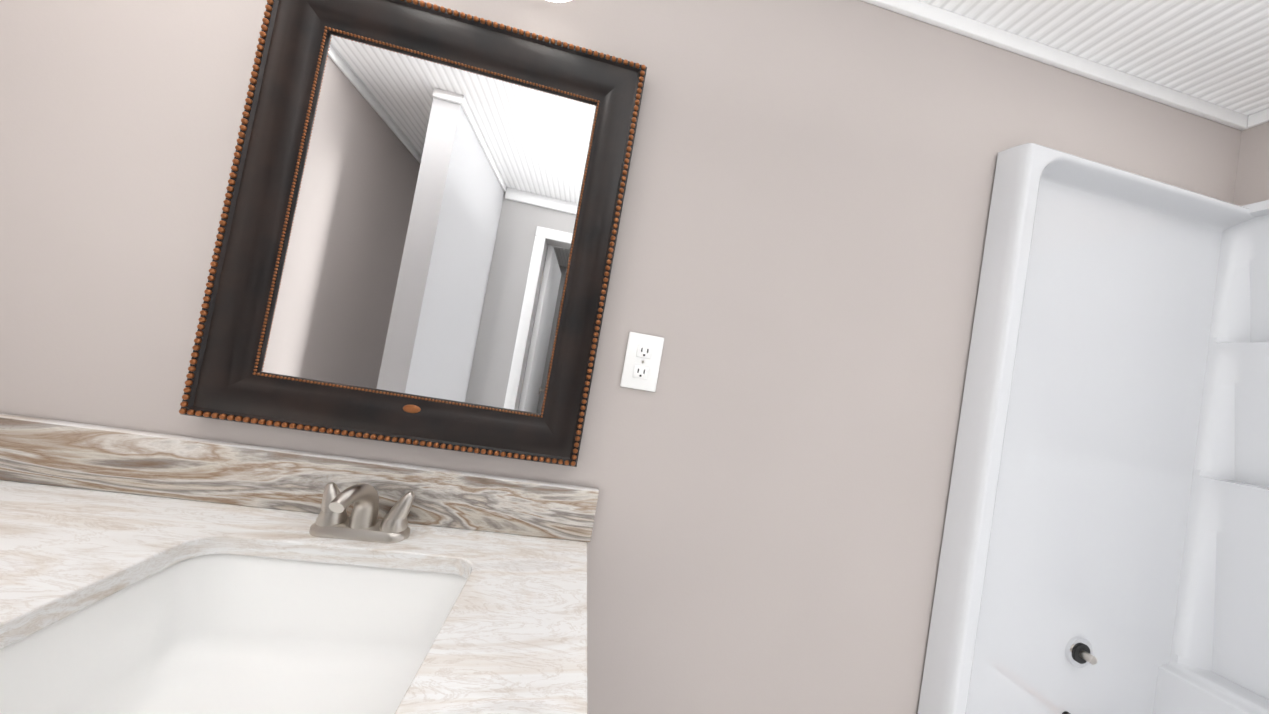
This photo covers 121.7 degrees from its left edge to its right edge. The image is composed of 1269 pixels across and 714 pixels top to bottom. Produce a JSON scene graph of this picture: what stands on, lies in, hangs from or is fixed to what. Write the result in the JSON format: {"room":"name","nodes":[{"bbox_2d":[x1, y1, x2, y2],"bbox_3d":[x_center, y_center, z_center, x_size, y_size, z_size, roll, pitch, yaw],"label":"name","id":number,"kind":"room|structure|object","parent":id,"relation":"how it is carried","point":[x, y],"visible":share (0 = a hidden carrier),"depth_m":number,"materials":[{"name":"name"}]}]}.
{"room":"bathroom","nodes":[
{"label":"bathroom","id":0,"kind":"room"},
{"bbox_2d":[0,0,1241,713],"bbox_3d":[0.142,0.183,0.846,3.250,2.245,0.120,10,-2,-8],"label":"wall","id":1,"kind":"structure","parent":0,"point":[766,468],"depth_m":0.79,"materials":[{"name":"beige paint"}]},
{"bbox_2d":[179,0,646,466],"bbox_3d":[-0.389,-0.254,0.694,0.702,0.846,0.039,10,-2,-8],"label":"mirror","id":2,"kind":"object","parent":1,"relation":"attached to","point":[417,234],"visible":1,"depth_m":0.70,"materials":[{"name":"brown wood"}]},
{"bbox_2d":[546,0,570,2],"bbox_3d":[-0.276,-0.847,0.636,0.428,0.197,0.196,10,-2,-8],"label":"sconce","id":3,"kind":"object","parent":1,"relation":"attached to","point":[559,1],"visible":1,"depth_m":0.72,"materials":[{"name":"silver metal"}]},
{"bbox_2d":[620,332,663,391],"bbox_3d":[0.017,0.011,0.764,0.078,0.120,0.008,10,-2,-8],"label":"electrical outlet","id":4,"kind":"object","parent":1,"relation":"attached to","point":[642,361],"visible":1,"depth_m":0.76,"materials":[{"name":"white plastic"}]},
{"bbox_2d":[918,0,1268,115],"bbox_3d":[0.572,-0.986,-0.812,3.250,0.100,3.700,10,-2,-8],"label":"ceiling","id":5,"kind":"structure","parent":0,"point":[1215,52],"depth_m":0.86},
{"bbox_2d":[861,0,1268,130],"bbox_3d":[0.443,-0.895,0.028,2.850,0.070,1.600,10,-2,-8],"label":"crown molding","id":6,"kind":"structure","parent":5,"relation":"attached to","point":[985,33],"depth_m":0.92,"materials":[{"name":"white"}]},
{"bbox_2d":[1233,122,1268,205],"bbox_3d":[1.829,0.426,-0.714,0.120,2.245,3.420,10,-2,-8],"label":"wall","id":7,"kind":"structure","parent":0,"point":[1252,182],"depth_m":0.98,"materials":[{"name":"beige paint"}]},
{"bbox_3d":[0.171,1.323,-0.885,3.250,0.100,3.700,10,-2,-8],"label":"floor","id":8,"kind":"structure","parent":0,"visible":0},
{"bbox_2d":[0,413,598,713],"bbox_3d":[-0.698,0.656,0.258,1.213,0.988,0.804,10,-2,-8],"label":"bathroom vanity","id":9,"kind":"object","parent":8,"relation":"on","point":[143,572],"visible":1,"depth_m":0.56,"materials":[{"name":"white stone"}]},
{"bbox_2d":[0,544,490,713],"bbox_3d":[-0.470,0.417,0.420,0.476,0.155,0.379,10,-2,-8],"label":"sink","id":10,"kind":"object","parent":9,"relation":"in","point":[212,630],"depth_m":0.53,"materials":[{"name":"white ceramic"}]},
{"bbox_2d":[309,482,414,543],"bbox_3d":[-0.471,0.261,0.597,0.156,0.100,0.115,10,-2,-8],"label":"faucet","id":11,"kind":"object","parent":9,"relation":"on","point":[333,525],"depth_m":0.61,"materials":[{"name":"silver metal"}]},
{"bbox_2d":[918,143,1268,713],"bbox_3d":[1.238,0.502,0.126,0.782,1.945,1.588,10,-2,-8],"label":"bathtub","id":12,"kind":"object","parent":8,"relation":"on","point":[1105,546],"visible":1,"depth_m":0.90,"materials":[{"name":"white plastic"}]}
]}

